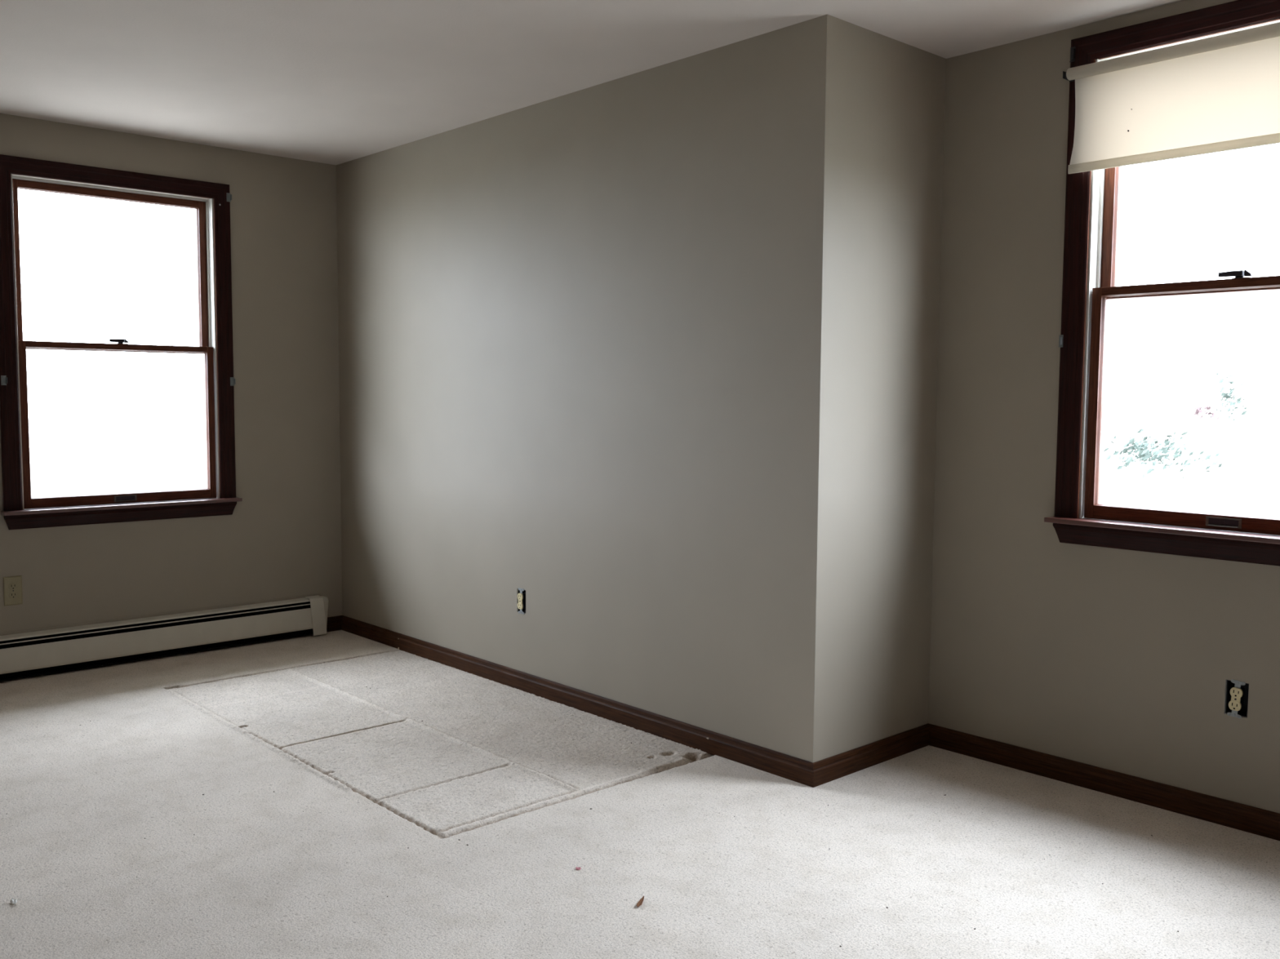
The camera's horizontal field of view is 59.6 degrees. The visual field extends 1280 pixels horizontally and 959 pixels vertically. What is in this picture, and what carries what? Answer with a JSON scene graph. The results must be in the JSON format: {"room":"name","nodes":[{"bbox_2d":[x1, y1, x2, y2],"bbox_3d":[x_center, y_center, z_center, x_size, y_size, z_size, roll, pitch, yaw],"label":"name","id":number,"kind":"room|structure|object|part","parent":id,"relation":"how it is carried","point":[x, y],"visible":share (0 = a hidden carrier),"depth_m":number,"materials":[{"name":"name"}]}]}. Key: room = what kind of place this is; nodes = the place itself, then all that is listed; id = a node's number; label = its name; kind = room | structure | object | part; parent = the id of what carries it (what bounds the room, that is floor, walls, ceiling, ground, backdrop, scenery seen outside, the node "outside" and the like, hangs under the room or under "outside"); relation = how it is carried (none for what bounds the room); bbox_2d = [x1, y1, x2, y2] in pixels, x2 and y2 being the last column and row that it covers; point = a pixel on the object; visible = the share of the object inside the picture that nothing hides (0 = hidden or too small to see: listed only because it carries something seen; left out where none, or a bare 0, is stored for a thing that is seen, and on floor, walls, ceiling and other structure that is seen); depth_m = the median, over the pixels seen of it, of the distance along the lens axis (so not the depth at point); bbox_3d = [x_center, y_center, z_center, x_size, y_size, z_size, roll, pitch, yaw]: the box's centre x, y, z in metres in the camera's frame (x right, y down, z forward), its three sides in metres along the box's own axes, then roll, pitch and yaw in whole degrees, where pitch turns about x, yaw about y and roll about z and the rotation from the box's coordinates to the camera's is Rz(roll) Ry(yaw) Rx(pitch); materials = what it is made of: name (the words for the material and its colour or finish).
{"room":"empty bedroom","nodes":[
{"label":"empty bedroom","id":0,"kind":"room"},
{"bbox_2d":[0,113,342,635],"bbox_3d":[-3.445,-0.303,4.271,6.493,2.440,0.115,-4,6,-42],"label":"wall","id":1,"kind":"structure","parent":0,"point":[283,539],"depth_m":5.56,"materials":[{"name":"beige paint"}]},
{"bbox_2d":[3,575,22,605],"bbox_3d":[-2.746,0.487,4.895,0.073,0.127,0.008,-4,6,-42],"label":"outlet","id":2,"kind":"object","parent":1,"relation":"attached to","point":[12,585],"visible":1,"depth_m":4.89,"materials":[{"name":"beige plastic"}]},
{"bbox_2d":[8,582,17,590],"bbox_3d":[-2.745,0.468,4.893,0.034,0.028,0.006,-4,6,-42],"label":"receptacle","id":3,"kind":"object","parent":2,"relation":"attached to","point":[12,586],"depth_m":4.89,"materials":[{"name":"beige plastic"}]},
{"bbox_2d":[8,591,17,598],"bbox_3d":[-2.745,0.507,4.896,0.034,0.028,0.006,-4,6,-42],"label":"receptacle","id":4,"kind":"object","parent":2,"relation":"attached to","point":[11,594],"depth_m":4.89,"materials":[{"name":"beige plastic"}]},
{"bbox_2d":[0,154,242,529],"bbox_3d":[-2.409,-0.607,5.171,1.048,1.606,0.203,-4,6,-42],"label":"window","id":5,"kind":"structure","parent":1,"relation":"in","point":[211,201],"depth_m":5.14,"materials":[{"name":"brown wood"}]},
{"bbox_3d":[-2.727,-0.624,4.813,0.074,1.522,0.018,-4,6,-42],"label":"casing","id":6,"kind":"part","parent":5,"relation":"part of","materials":[{"name":"brown wood"}]},
{"bbox_3d":[-2.438,-1.313,5.154,0.788,0.033,0.038,-4,6,-42],"label":"rail","id":7,"kind":"part","parent":5,"relation":"part of","materials":[{"name":"brown wood"}]},
{"bbox_3d":[-2.443,-0.612,5.208,0.788,0.030,0.038,-4,6,-42],"label":"rail","id":8,"kind":"part","parent":5,"relation":"part of","materials":[{"name":"brown wood"}]},
{"bbox_3d":[-2.371,-1.368,5.077,1.024,0.074,0.018,-4,6,-42],"label":"head casing","id":9,"kind":"part","parent":5,"relation":"part of","materials":[{"name":"brown wood"}]},
{"bbox_3d":[-2.405,-0.613,5.167,0.793,0.026,0.038,-4,6,-42],"label":"rail","id":10,"kind":"part","parent":5,"relation":"part of","materials":[{"name":"brown wood"}]},
{"bbox_3d":[-2.413,-0.640,5.151,0.065,0.015,0.024,-4,6,-42],"label":"lock lever","id":11,"kind":"part","parent":5,"relation":"part of","materials":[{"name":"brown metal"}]},
{"bbox_3d":[-2.410,0.087,5.221,0.793,0.044,0.038,-4,6,-42],"label":"rail","id":12,"kind":"part","parent":5,"relation":"part of","materials":[{"name":"brown wood"}]},
{"bbox_3d":[-2.025,-0.668,5.453,0.074,1.522,0.018,-4,6,-42],"label":"casing","id":13,"kind":"part","parent":5,"relation":"part of","materials":[{"name":"brown wood"}]},
{"bbox_2d":[0,593,328,680],"bbox_3d":[-2.812,0.776,4.801,3.210,0.203,0.092,-4,6,-42],"label":"baseboard heater","id":14,"kind":"object","parent":1,"relation":"attached to","point":[24,655],"visible":1,"depth_m":5.28,"materials":[{"name":"metal"}]},
{"bbox_3d":[-2.865,0.783,4.814,3.150,0.186,0.002,-4,6,-42],"label":"plate","id":15,"kind":"part","parent":14,"relation":"part of","materials":[{"name":"beige metal"}]},
{"bbox_2d":[326,615,342,631],"bbox_3d":[-1.625,0.769,5.942,0.100,0.080,0.014,-4,6,-42],"label":"baseboard","id":16,"kind":"structure","parent":1,"relation":"attached to","point":[334,623],"depth_m":5.94,"materials":[{"name":"brown wood"}]},
{"bbox_2d":[336,14,826,763],"bbox_3d":[-0.467,-0.320,4.754,0.110,2.440,3.192,-4,6,-42],"label":"wall","id":17,"kind":"structure","parent":0,"point":[580,331],"depth_m":4.29,"materials":[{"name":"beige paint"}]},
{"bbox_2d":[517,587,525,614],"bbox_3d":[-0.487,0.518,4.792,0.071,0.111,0.059,-4,6,-42],"label":"outlet","id":18,"kind":"object","parent":17,"relation":"attached to","point":[522,593],"visible":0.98,"depth_m":4.77,"materials":[{"name":"plastic"}]},
{"bbox_2d":[517,602,523,609],"bbox_3d":[-0.511,0.539,4.771,0.006,0.028,0.034,-4,6,-42],"label":"receptacle","id":19,"kind":"object","parent":18,"relation":"attached to","point":[520,605],"depth_m":4.77,"materials":[{"name":"beige plastic"}]},
{"bbox_2d":[517,593,523,599],"bbox_3d":[-0.511,0.500,4.768,0.006,0.028,0.034,-4,6,-42],"label":"receptacle","id":20,"kind":"object","parent":18,"relation":"attached to","point":[520,596],"depth_m":4.76,"materials":[{"name":"beige plastic"}]},
{"bbox_2d":[341,615,813,787],"bbox_3d":[-0.516,0.864,4.797,0.015,0.080,3.207,-4,6,-42],"label":"baseboard","id":21,"kind":"structure","parent":17,"relation":"attached to","point":[776,763],"depth_m":4.38,"materials":[{"name":"brown wood"}]},
{"bbox_2d":[0,0,1182,164],"bbox_3d":[-0.633,-1.366,1.115,6.493,0.200,8.423,-4,6,-42],"label":"ceiling","id":22,"kind":"structure","parent":0,"point":[328,82],"depth_m":3.82,"materials":[{"name":"paint"}]},
{"bbox_2d":[0,630,1279,958],"bbox_3d":[-0.650,1.182,1.311,6.493,0.056,8.423,-4,6,-42],"label":"floor","id":23,"kind":"structure","parent":0,"point":[793,874],"depth_m":3.18,"materials":[{"name":"beige carpet"}]},
{"bbox_2d":[9,898,17,904],"bbox_3d":[-1.550,1.043,2.764,0.018,0.012,0.012,4,6,43],"label":"paper scrap","id":24,"kind":"object","parent":23,"relation":"on","point":[12,901],"visible":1,"depth_m":2.76,"materials":[{"name":"white paper"}]},
{"bbox_2d":[5,686,1275,946],"bbox_3d":[-0.519,1.022,3.200,3.930,0.004,2.454,4,5,37],"label":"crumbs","id":25,"kind":"object","parent":23,"relation":"on","point":[366,686],"visible":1,"depth_m":3.29,"materials":[{"name":"white carpet"}]},
{"bbox_2d":[636,895,644,907],"bbox_3d":[0.003,1.053,2.787,0.013,0.006,0.057,2,5,15],"label":"dry leaf","id":26,"kind":"object","parent":23,"relation":"on","point":[640,903],"visible":1,"depth_m":2.78,"materials":[{"name":"brown plant"}]},
{"bbox_2d":[813,13,946,763],"bbox_3d":[0.778,-0.239,3.807,0.663,2.440,0.110,-4,6,-42],"label":"wall","id":27,"kind":"structure","parent":0,"point":[885,98],"depth_m":3.74,"materials":[{"name":"beige paint"}]},
{"bbox_2d":[813,724,928,787],"bbox_3d":[0.806,0.946,3.847,0.677,0.080,0.014,-4,6,-42],"label":"baseboard","id":28,"kind":"structure","parent":27,"relation":"attached to","point":[842,765],"depth_m":3.82,"materials":[{"name":"brown wood"}]},
{"bbox_2d":[928,0,1279,813],"bbox_3d":[1.750,-0.195,3.321,0.115,2.440,8.308,-4,6,-42],"label":"wall","id":29,"kind":"structure","parent":0,"point":[1115,660],"depth_m":3.71,"materials":[{"name":"beige paint"}]},
{"bbox_2d":[928,723,1279,840],"bbox_3d":[2.733,1.082,2.236,0.014,0.080,5.000,-4,6,-42],"label":"baseboard","id":30,"kind":"structure","parent":29,"relation":"attached to","point":[1248,819],"depth_m":3.56,"materials":[{"name":"brown wood"}]},
{"bbox_2d":[1044,0,1279,566],"bbox_3d":[1.749,-0.567,3.269,0.203,1.606,1.048,-4,6,-42],"label":"window","id":31,"kind":"structure","parent":29,"relation":"in","point":[1091,197],"depth_m":3.55,"materials":[{"name":"brown wood"}]},
{"bbox_3d":[1.393,-0.635,3.583,0.018,1.522,0.074,-4,6,-42],"label":"casing","id":32,"kind":"part","parent":31,"relation":"part of","materials":[{"name":"brown wood"}]},
{"bbox_2d":[1062,22,1279,173],"bbox_3d":[1.692,-1.103,3.172,0.053,0.325,1.024,-4,6,-42],"label":"roller shade","id":33,"kind":"object","parent":31,"relation":"attached to","point":[1220,93],"visible":1,"depth_m":3.29,"materials":[{"name":"white fabric"}]},
{"bbox_3d":[1.719,-1.329,3.178,0.018,0.074,1.024,-4,6,-42],"label":"head casing","id":34,"kind":"part","parent":31,"relation":"part of","materials":[{"name":"brown wood"}]},
{"bbox_3d":[1.741,0.128,3.319,0.038,0.044,0.793,-4,6,-42],"label":"rail","id":35,"kind":"part","parent":31,"relation":"part of","materials":[{"name":"brown wood"}]},
{"bbox_3d":[1.746,-0.573,3.265,0.038,0.026,0.793,-4,6,-42],"label":"rail","id":36,"kind":"part","parent":31,"relation":"part of","materials":[{"name":"brown wood"}]},
{"bbox_3d":[1.786,-0.571,3.303,0.038,0.030,0.788,-4,6,-42],"label":"rail","id":37,"kind":"part","parent":31,"relation":"part of","materials":[{"name":"brown wood"}]},
{"bbox_3d":[1.732,-0.602,3.271,0.024,0.015,0.065,-4,6,-42],"label":"lock lever","id":38,"kind":"part","parent":31,"relation":"part of","materials":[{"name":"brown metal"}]},
{"bbox_2d":[1225,679,1248,719],"bbox_3d":[1.775,0.644,3.306,0.071,0.113,0.061,-4,6,-42],"label":"outlet","id":39,"kind":"object","parent":29,"relation":"attached to","point":[1237,691],"visible":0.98,"depth_m":3.29,"materials":[{"name":"plastic"}]},
{"bbox_2d":[1228,700,1241,711],"bbox_3d":[1.750,0.665,3.287,0.006,0.029,0.034,-4,6,-42],"label":"receptacle","id":40,"kind":"object","parent":39,"relation":"attached to","point":[1234,705],"depth_m":3.28,"materials":[{"name":"beige plastic"}]},
{"bbox_2d":[1230,687,1243,698],"bbox_3d":[1.752,0.627,3.282,0.006,0.029,0.034,-4,6,-42],"label":"receptacle","id":41,"kind":"object","parent":39,"relation":"attached to","point":[1235,692],"depth_m":3.28,"materials":[{"name":"beige plastic"}]},
{"label":"outside","id":42,"kind":"structure","parent":0,"visible":0},
{"bbox_2d":[29,435,1279,518],"bbox_3d":[22.678,2.685,24.072,180.000,0.200,180.000,-4,6,-42],"label":"lawn","id":43,"kind":"structure","parent":42,"point":[1251,486],"depth_m":59.98,"materials":[{"name":"white"}]},
{"bbox_2d":[1101,324,1247,511],"bbox_3d":[8.680,0.202,18.377,2.141,5.458,1.676,-1,5,-20],"label":"tree","id":44,"kind":"object","parent":43,"relation":"on","point":[1189,455],"visible":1,"depth_m":18.20,"materials":[{"name":"green plant"}]}
]}

